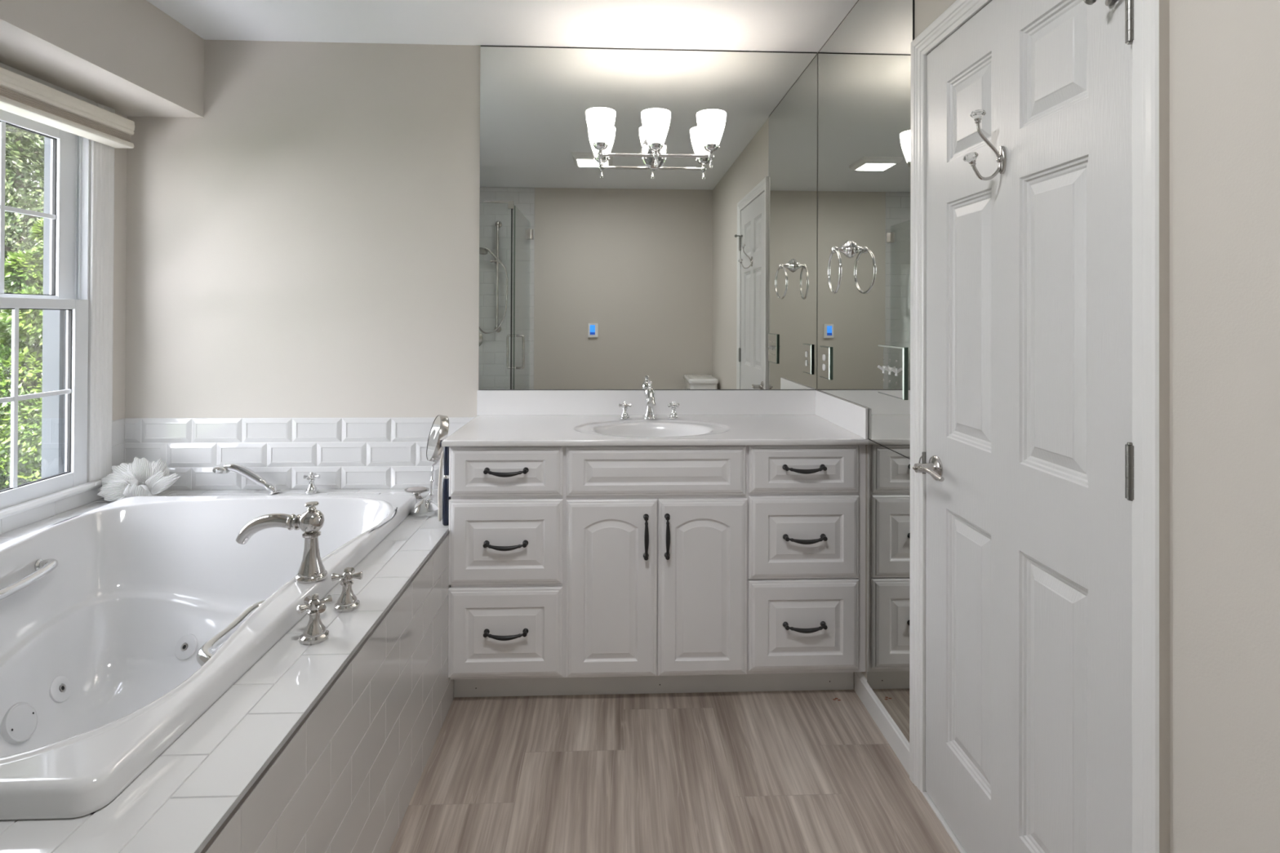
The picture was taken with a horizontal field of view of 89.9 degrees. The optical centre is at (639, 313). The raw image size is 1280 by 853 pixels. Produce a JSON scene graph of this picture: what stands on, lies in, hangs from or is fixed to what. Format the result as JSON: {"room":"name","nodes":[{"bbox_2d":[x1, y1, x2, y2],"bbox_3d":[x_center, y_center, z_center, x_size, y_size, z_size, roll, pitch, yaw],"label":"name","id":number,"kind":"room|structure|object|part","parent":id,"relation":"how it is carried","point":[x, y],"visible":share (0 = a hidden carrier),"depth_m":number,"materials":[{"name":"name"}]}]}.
{"room":"bathroom","nodes":[
{"label":"bathroom","id":0,"kind":"room"},
{"bbox_2d":[9,111,127,531],"bbox_3d":[-2.107,0.087,1.130,0.150,2.440,2.947,0,0,-2],"label":"wall","id":1,"kind":"structure","parent":0,"point":[120,154],"depth_m":2.57,"materials":[{"name":"grey paint"}]},
{"bbox_2d":[0,479,102,519],"bbox_3d":[-2.068,0.645,2.016,0.064,0.028,1.006,0,0,-2],"label":"window sill","id":2,"kind":"structure","parent":1,"relation":"attached to","point":[22,507],"depth_m":2.22,"materials":[{"name":"white paint"}]},
{"bbox_2d":[0,485,103,534],"bbox_3d":[-2.050,0.684,1.595,0.006,0.052,1.844,0,0,-2],"label":"tile backsplash","id":3,"kind":"structure","parent":1,"relation":"attached to","point":[7,524],"depth_m":2.24,"materials":[{"name":"white tile"}]},
{"bbox_2d":[0,62,115,509],"bbox_3d":[-2.124,-0.081,2.025,0.158,1.450,0.988,0,0,-2],"label":"window","id":4,"kind":"structure","parent":1,"relation":"in","point":[64,302],"depth_m":2.38,"materials":[{"name":"white plastic"}]},
{"bbox_2d":[0,121,56,293],"bbox_3d":[-2.116,-0.354,2.027,0.010,0.572,0.611,0,0,-2],"label":"grille","id":5,"kind":"object","parent":4,"relation":"attached to","point":[20,125],"depth_m":2.24,"materials":[{"name":"white plastic"}]},
{"bbox_2d":[0,308,71,488],"bbox_3d":[-2.077,0.280,2.025,0.010,0.598,0.654,0,0,-2],"label":"grille","id":6,"kind":"object","parent":4,"relation":"attached to","point":[15,397],"depth_m":2.17,"materials":[{"name":"white plastic"}]},
{"bbox_3d":[-2.117,-0.373,2.027,0.032,0.690,0.767,0,0,-2],"label":"sash","id":7,"kind":"part","parent":4,"relation":"part of","materials":[{"name":"white plastic"}]},
{"bbox_3d":[-2.078,0.289,2.025,0.032,0.689,0.774,0,0,-2],"label":"sash","id":8,"kind":"part","parent":4,"relation":"part of","materials":[{"name":"white plastic"}]},
{"bbox_2d":[0,66,134,148],"bbox_3d":[-2.002,-0.707,2.032,0.077,0.109,0.967,0,0,-2],"label":"cellular shade","id":9,"kind":"object","parent":4,"relation":"attached to","point":[20,95],"visible":1,"depth_m":2.19,"materials":[{"name":"beige fabric"}]},
{"bbox_3d":[-2.000,-0.663,2.031,0.071,0.022,0.965,0,0,-2],"label":"rail","id":10,"kind":"part","parent":9,"relation":"part of","materials":[{"name":"beige"}]},
{"bbox_2d":[111,418,124,473],"bbox_3d":[-2.088,0.569,2.557,0.006,0.293,0.076,0,0,-2],"label":"tile backsplash","id":11,"kind":"structure","parent":1,"relation":"attached to","point":[117,431],"depth_m":2.56,"materials":[{"name":"white tile"}]},
{"bbox_2d":[0,0,204,117],"bbox_3d":[-1.897,-0.969,1.653,0.303,0.320,1.930,0,0,-2],"label":"soffit","id":12,"kind":"structure","parent":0,"point":[131,58],"depth_m":2.20,"materials":[{"name":"grey paint"}]},
{"bbox_2d":[124,40,817,490],"bbox_3d":[-0.670,0.102,2.723,3.149,2.440,0.120,0,0,-2],"label":"wall","id":13,"kind":"structure","parent":0,"point":[306,245],"depth_m":2.64,"materials":[{"name":"grey paint"}]},
{"bbox_2d":[124,417,474,490],"bbox_3d":[-1.384,0.572,2.627,1.418,0.293,0.009,0,0,-2],"label":"tile backsplash","id":14,"kind":"structure","parent":13,"relation":"attached to","point":[359,452],"depth_m":2.62,"materials":[{"name":"white tile"}]},
{"bbox_2d":[476,390,814,415],"bbox_3d":[0.032,0.370,2.680,1.411,0.103,0.016,0,0,-2],"label":"backsplash","id":15,"kind":"structure","parent":13,"relation":"attached to","point":[489,402],"depth_m":2.67,"materials":[{"name":"white stone"}]},
{"bbox_2d":[478,45,817,390],"bbox_3d":[0.043,-0.398,2.691,1.418,1.432,0.006,0,0,-2],"label":"wall mirror","id":16,"kind":"object","parent":13,"relation":"attached to","point":[622,273],"visible":0.88,"depth_m":2.69,"materials":[{"name":"white mirror"}]},
{"bbox_2d":[586,106,726,168],"bbox_3d":[0.064,-0.701,2.606,0.566,0.218,0.168,0,0,-2],"label":"vanity light","id":17,"kind":"object","parent":16,"relation":"attached to","point":[655,122],"visible":1,"depth_m":2.55,"materials":[{"name":"white glass"}]},
{"bbox_3d":[-0.158,-0.742,2.573,0.120,0.138,0.120,0,0,-2],"label":"lamp shade","id":18,"kind":"part","parent":17,"relation":"part of","materials":[{"name":"white glass"}]},
{"bbox_3d":[0.064,-0.741,2.582,0.120,0.138,0.120,0,0,-2],"label":"lamp shade","id":19,"kind":"part","parent":17,"relation":"part of","materials":[{"name":"white glass"}]},
{"bbox_3d":[0.288,-0.740,2.591,0.120,0.138,0.120,0,0,-2],"label":"lamp shade","id":20,"kind":"part","parent":17,"relation":"part of","materials":[{"name":"white glass"}]},
{"bbox_2d":[146,0,857,52],"bbox_3d":[-0.604,-1.176,1.213,3.149,0.100,3.217,0,0,-2],"label":"ceiling","id":21,"kind":"structure","parent":0,"point":[753,25],"depth_m":2.45,"materials":[{"name":"white paint"}]},
{"bbox_2d":[388,689,959,852],"bbox_3d":[-0.614,1.364,1.199,3.149,0.100,3.217,0,0,-2],"label":"floor","id":22,"kind":"structure","parent":0,"point":[783,771],"depth_m":1.81,"materials":[{"name":"wood"}]},
{"bbox_2d":[0,471,453,852],"bbox_3d":[-1.335,0.971,1.664,1.438,0.684,1.927,0,0,-2],"label":"tub surround","id":23,"kind":"object","parent":22,"relation":"on","point":[326,746],"depth_m":1.27,"materials":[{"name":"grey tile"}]},
{"bbox_2d":[97,457,181,502],"bbox_3d":[-1.923,0.636,2.467,0.300,0.160,0.118,0,0,-2],"label":"sculpture","id":24,"kind":"object","parent":23,"relation":"on","point":[141,477],"visible":0.97,"depth_m":2.47,"materials":[{"name":"white plastic"}]},
{"bbox_2d":[0,494,416,820],"bbox_3d":[-1.327,0.929,1.630,1.062,0.529,1.502,0,0,-2],"label":"tub","id":25,"kind":"object","parent":23,"relation":"in","point":[123,621],"visible":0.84,"depth_m":1.97,"materials":[{"name":"white plastic"}]},
{"bbox_2d":[212,462,280,494],"bbox_3d":[-1.567,0.659,2.555,0.251,0.132,0.062,0,0,-7],"label":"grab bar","id":26,"kind":"object","parent":23,"relation":"on","point":[242,470],"visible":0.99,"depth_m":2.54,"materials":[{"name":"silver metal"}]},
{"bbox_2d":[235,501,363,644],"bbox_3d":[-0.817,0.596,1.573,0.435,0.239,0.184,0,0,41],"label":"tub filler","id":27,"kind":"object","parent":23,"relation":"on","point":[311,570],"visible":1,"depth_m":1.60,"materials":[{"name":"silver metal"}]},
{"bbox_3d":[-0.915,0.572,1.623,0.241,0.192,0.075,0,0,0],"label":"spout","id":28,"kind":"part","parent":27,"relation":"part of","materials":[{"name":"silver metal"}]},
{"bbox_3d":[-0.715,0.666,1.410,0.063,0.098,0.063,0,0,-2],"label":"valve handle","id":29,"kind":"part","parent":27,"relation":"part of","materials":[{"name":"silver metal"}]},
{"bbox_3d":[-0.714,0.666,1.562,0.061,0.098,0.061,0,0,36],"label":"valve handle","id":30,"kind":"part","parent":27,"relation":"part of","materials":[{"name":"silver metal"}]},
{"bbox_3d":[-1.319,0.676,2.576,0.052,0.084,0.052,0,0,40],"label":"diverter handle","id":31,"kind":"part","parent":23,"relation":"part of","materials":[{"name":"silver metal"}]},
{"bbox_2d":[404,486,429,499],"bbox_3d":[-0.872,0.699,2.507,0.097,0.042,0.070,0,0,-2],"label":"soap dish","id":32,"kind":"object","parent":23,"relation":"on","point":[416,491],"visible":0.92,"depth_m":2.49,"materials":[{"name":"silver metal"}]},
{"bbox_2d":[410,414,448,517],"bbox_3d":[-0.755,0.542,2.300,0.124,0.355,0.167,0,0,-28],"label":"vanity mirror","id":33,"kind":"object","parent":23,"relation":"on","point":[424,508],"visible":0.93,"depth_m":2.28,"materials":[{"name":"silver metal"}]},
{"bbox_3d":[-0.731,0.560,2.313,0.063,0.223,0.019,0,0,-2],"label":"stem","id":34,"kind":"part","parent":33,"relation":"part of","materials":[{"name":"silver metal"}]},
{"bbox_2d":[437,450,443,521],"bbox_3d":[-0.692,0.597,2.229,0.019,0.243,0.032,0,0,-2],"label":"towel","id":35,"kind":"object","parent":23,"relation":"on","point":[440,478],"visible":0.88,"depth_m":2.22,"materials":[{"name":"fabric"}]},
{"bbox_2d":[442,446,451,525],"bbox_3d":[-0.659,0.579,2.186,0.028,0.279,0.028,0,0,-2],"label":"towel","id":36,"kind":"object","parent":23,"relation":"on","point":[446,497],"visible":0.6,"depth_m":2.17,"materials":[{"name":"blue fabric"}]},
{"bbox_3d":[-0.659,0.639,2.185,0.028,0.160,0.028,0,0,-2],"label":"handle","id":37,"kind":"part","parent":36,"relation":"part of","materials":[{"name":"blue plastic"}]},
{"bbox_2d":[448,444,866,697],"bbox_3d":[0.059,0.882,2.397,1.408,0.883,0.577,0,0,-2],"label":"vanity cabinet","id":38,"kind":"object","parent":22,"relation":"on","point":[574,570],"visible":0.99,"depth_m":2.15,"materials":[{"name":"white paint"}]},
{"bbox_3d":[-0.448,1.059,2.132,0.376,0.294,0.019,0,0,-2],"label":"drawer","id":39,"kind":"part","parent":38,"relation":"part of","materials":[{"name":"white paint"}]},
{"bbox_3d":[-0.442,1.054,2.105,0.147,0.025,0.037,0,0,-2],"label":"handle","id":40,"kind":"part","parent":38,"relation":"part of","materials":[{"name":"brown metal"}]},
{"bbox_3d":[-0.443,0.762,2.107,0.147,0.025,0.037,0,0,-2],"label":"handle","id":41,"kind":"part","parent":38,"relation":"part of","materials":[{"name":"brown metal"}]},
{"bbox_3d":[-0.447,0.759,2.134,0.376,0.281,0.019,0,0,-2],"label":"drawer","id":42,"kind":"part","parent":38,"relation":"part of","materials":[{"name":"white paint"}]},
{"bbox_3d":[-0.446,0.525,2.135,0.376,0.164,0.019,0,0,-2],"label":"drawer","id":43,"kind":"part","parent":38,"relation":"part of","materials":[{"name":"white paint"}]},
{"bbox_3d":[-0.442,0.521,2.108,0.147,0.025,0.037,0,0,-2],"label":"handle","id":44,"kind":"part","parent":38,"relation":"part of","materials":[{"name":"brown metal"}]},
{"bbox_3d":[-0.095,0.919,2.147,0.304,0.591,0.019,0,0,-2],"label":"cabinet door","id":45,"kind":"part","parent":38,"relation":"part of","materials":[{"name":"white paint"}]},
{"bbox_3d":[0.021,0.743,2.126,0.019,0.149,0.036,0,0,-2],"label":"handle","id":46,"kind":"part","parent":38,"relation":"part of","materials":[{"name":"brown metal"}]},
{"bbox_2d":[441,390,868,446],"bbox_3d":[0.050,0.435,2.410,1.427,0.236,0.556,0,0,-2],"label":"countertop","id":47,"kind":"structure","parent":38,"relation":"on","point":[504,418],"depth_m":2.52,"materials":[{"name":"white stone"}]},
{"bbox_2d":[618,380,679,419],"bbox_3d":[0.037,0.344,2.568,0.191,0.155,0.192,0,0,41],"label":"sink faucet","id":48,"kind":"object","parent":47,"relation":"on","point":[649,392],"visible":1,"depth_m":2.56,"materials":[{"name":"silver metal"}]},
{"bbox_3d":[-0.060,0.385,2.567,0.044,0.071,0.044,0,0,34],"label":"valve handle","id":49,"kind":"part","parent":48,"relation":"part of","materials":[{"name":"silver metal"}]},
{"bbox_3d":[0.041,0.343,2.522,0.054,0.155,0.161,0,0,-2],"label":"spout","id":50,"kind":"part","parent":48,"relation":"part of","materials":[{"name":"silver metal"}]},
{"bbox_3d":[0.136,0.386,2.575,0.044,0.071,0.044,0,0,11],"label":"valve handle","id":51,"kind":"part","parent":48,"relation":"part of","materials":[{"name":"silver metal"}]},
{"bbox_3d":[0.091,0.742,2.129,0.019,0.149,0.036,0,0,-2],"label":"handle","id":52,"kind":"part","parent":38,"relation":"part of","materials":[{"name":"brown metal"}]},
{"bbox_3d":[0.211,0.920,2.159,0.302,0.591,0.019,0,0,-2],"label":"cabinet door","id":53,"kind":"part","parent":38,"relation":"part of","materials":[{"name":"white paint"}]},
{"bbox_3d":[0.555,1.054,2.173,0.378,0.304,0.019,0,0,-2],"label":"drawer","id":54,"kind":"part","parent":38,"relation":"part of","materials":[{"name":"white paint"}]},
{"bbox_3d":[0.556,0.757,2.174,0.378,0.279,0.019,0,0,-2],"label":"drawer","id":55,"kind":"part","parent":38,"relation":"part of","materials":[{"name":"white paint"}]},
{"bbox_3d":[0.556,0.526,2.175,0.378,0.162,0.019,0,0,-2],"label":"drawer","id":56,"kind":"part","parent":38,"relation":"part of","materials":[{"name":"white paint"}]},
{"bbox_3d":[0.555,0.521,2.148,0.147,0.025,0.037,0,0,-2],"label":"handle","id":57,"kind":"part","parent":38,"relation":"part of","materials":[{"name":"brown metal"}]},
{"bbox_3d":[0.555,1.050,2.146,0.147,0.025,0.037,0,0,-2],"label":"handle","id":58,"kind":"part","parent":38,"relation":"part of","materials":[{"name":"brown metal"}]},
{"bbox_3d":[0.556,0.755,2.147,0.147,0.025,0.037,0,0,-2],"label":"handle","id":59,"kind":"part","parent":38,"relation":"part of","materials":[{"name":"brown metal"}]},
{"bbox_2d":[922,791,966,852],"bbox_3d":[0.813,1.318,1.411,0.041,0.006,0.713,0,0,-2],"label":"threshold","id":60,"kind":"object","parent":22,"relation":"on","point":[959,846],"visible":0.45,"depth_m":1.66,"materials":[{"name":"white paint"}]},
{"bbox_2d":[862,0,1279,852],"bbox_3d":[0.875,0.100,1.251,0.120,2.440,2.947,0,0,-2],"label":"wall","id":61,"kind":"structure","parent":0,"point":[1224,55],"depth_m":0.91,"materials":[{"name":"grey paint"}]},
{"bbox_2d":[817,0,914,457],"bbox_3d":[0.772,-0.346,2.284,0.006,1.534,0.866,0,0,-2],"label":"wall mirror","id":62,"kind":"object","parent":61,"relation":"attached to","point":[864,65],"visible":0.83,"depth_m":2.18,"materials":[{"name":"white mirror"}]},
{"bbox_2d":[819,346,831,379],"bbox_3d":[0.748,0.196,2.596,0.011,0.130,0.122,0,0,-2],"label":"outlet","id":63,"kind":"object","parent":62,"relation":"attached to","point":[824,351],"visible":1,"depth_m":2.58,"materials":[{"name":"white mirror"}]},
{"bbox_2d":[822,354,825,370],"bbox_3d":[0.744,0.196,2.596,0.002,0.066,0.033,0,0,-2],"label":"receptacle","id":64,"kind":"object","parent":63,"relation":"attached to","point":[823,355],"depth_m":2.60,"materials":[{"name":"white plastic"}]},
{"bbox_2d":[827,240,853,293],"bbox_3d":[0.731,-0.172,2.341,0.068,0.197,0.166,0,0,-2],"label":"towel ring","id":65,"kind":"object","parent":62,"relation":"attached to","point":[846,249],"visible":1,"depth_m":2.33,"materials":[{"name":"silver metal"}]},
{"bbox_3d":[0.732,-0.237,2.341,0.068,0.066,0.066,0,0,-2],"label":"mounting post","id":66,"kind":"part","parent":65,"relation":"part of","materials":[{"name":"silver metal"}]},
{"bbox_2d":[877,344,906,399],"bbox_3d":[0.765,0.176,1.978,0.028,0.155,0.185,0,0,-2],"label":"light switch","id":67,"kind":"object","parent":62,"relation":"attached to","point":[891,373],"visible":1,"depth_m":1.96,"materials":[{"name":"white mirror"}]},
{"bbox_2d":[853,671,909,775],"bbox_3d":[0.771,1.284,2.043,0.014,0.080,0.433,0,0,-2],"label":"baseboard","id":68,"kind":"structure","parent":61,"relation":"attached to","point":[895,737],"depth_m":2.02,"materials":[{"name":"white paint"}]},
{"bbox_2d":[866,439,910,742],"bbox_3d":[0.778,0.832,2.007,0.006,0.820,0.324,0,0,-2],"label":"wall mirror","id":69,"kind":"object","parent":61,"relation":"attached to","point":[888,512],"visible":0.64,"depth_m":1.99,"materials":[{"name":"white mirror"}]},
{"bbox_2d":[918,452,925,473],"bbox_3d":[0.782,0.412,1.774,0.019,0.060,0.005,0,0,9],"label":"strike plate","id":70,"kind":"object","parent":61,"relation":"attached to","point":[922,457],"visible":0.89,"depth_m":1.77,"materials":[{"name":"silver metal"}]},
{"bbox_2d":[912,0,1133,852],"bbox_3d":[0.790,0.296,1.412,0.101,2.030,0.720,0,0,-2],"label":"door","id":71,"kind":"structure","parent":61,"relation":"in","point":[1028,468],"depth_m":1.34,"materials":[{"name":"white paint"}]},
{"bbox_3d":[0.761,0.411,1.679,0.066,0.066,0.133,0,0,-2],"label":"handle","id":72,"kind":"part","parent":71,"relation":"part of","materials":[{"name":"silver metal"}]},
{"bbox_2d":[963,109,1007,180],"bbox_3d":[0.763,-0.375,1.422,0.090,0.157,0.030,0,0,-2],"label":"robe hook","id":73,"kind":"object","parent":71,"relation":"attached to","point":[977,114],"visible":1,"depth_m":1.42,"materials":[{"name":"silver metal"}]},
{"bbox_3d":[0.733,-0.347,1.421,0.030,0.023,0.030,0,0,-2],"label":"crystal knob","id":74,"kind":"part","parent":73,"relation":"part of","materials":[{"name":"white"}]},
{"bbox_3d":[0.750,-0.443,1.422,0.031,0.021,0.030,0,0,-2],"label":"crystal knob","id":75,"kind":"part","parent":73,"relation":"part of","materials":[{"name":"white"}]},
{"bbox_3d":[0.768,-0.364,1.423,0.078,0.136,0.015,0,0,-2],"label":"hook arm","id":76,"kind":"part","parent":73,"relation":"part of","materials":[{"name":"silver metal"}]},
{"bbox_2d":[909,0,1169,852],"bbox_3d":[0.798,0.269,1.417,0.020,2.104,0.840,0,0,-2],"label":"door frame","id":77,"kind":"structure","parent":61,"relation":"attached to","point":[1151,42],"depth_m":1.03,"materials":[{"name":"white paint"}]},
{"label":"outside","id":78,"kind":"structure","parent":0,"visible":0},
{"bbox_3d":[-25.541,4.365,1.636,37.400,0.100,80.000,0,0,-2],"label":"lawn","id":79,"kind":"structure","parent":78,"visible":0},
{"bbox_2d":[0,124,44,488],"bbox_3d":[-8.163,0.045,8.375,3.944,8.757,3.973,0,0,-33],"label":"tree","id":80,"kind":"object","parent":79,"relation":"on","point":[18,227],"visible":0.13,"depth_m":7.99,"materials":[{"name":"green plant"}]},
{"bbox_2d":[0,134,44,457],"bbox_3d":[-12.185,-1.993,12.601,6.974,12.846,7.049,0,0,-2],"label":"tree","id":81,"kind":"object","parent":79,"relation":"on","point":[24,165],"visible":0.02,"depth_m":11.41,"materials":[{"name":"green plant"}]},
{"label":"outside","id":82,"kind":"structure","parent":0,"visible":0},
{"bbox_3d":[-4.632,4.455,2.480,4.451,0.100,80.000,0,0,-2],"label":"paving","id":83,"kind":"object","parent":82,"visible":0},
{"bbox_2d":[0,217,44,490],"bbox_3d":[-4.891,1.798,5.436,2.560,5.309,2.805,0,0,26],"label":"tree","id":84,"kind":"object","parent":83,"relation":"on","point":[24,279],"visible":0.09,"depth_m":5.15,"materials":[{"name":"green plant"}]}
]}

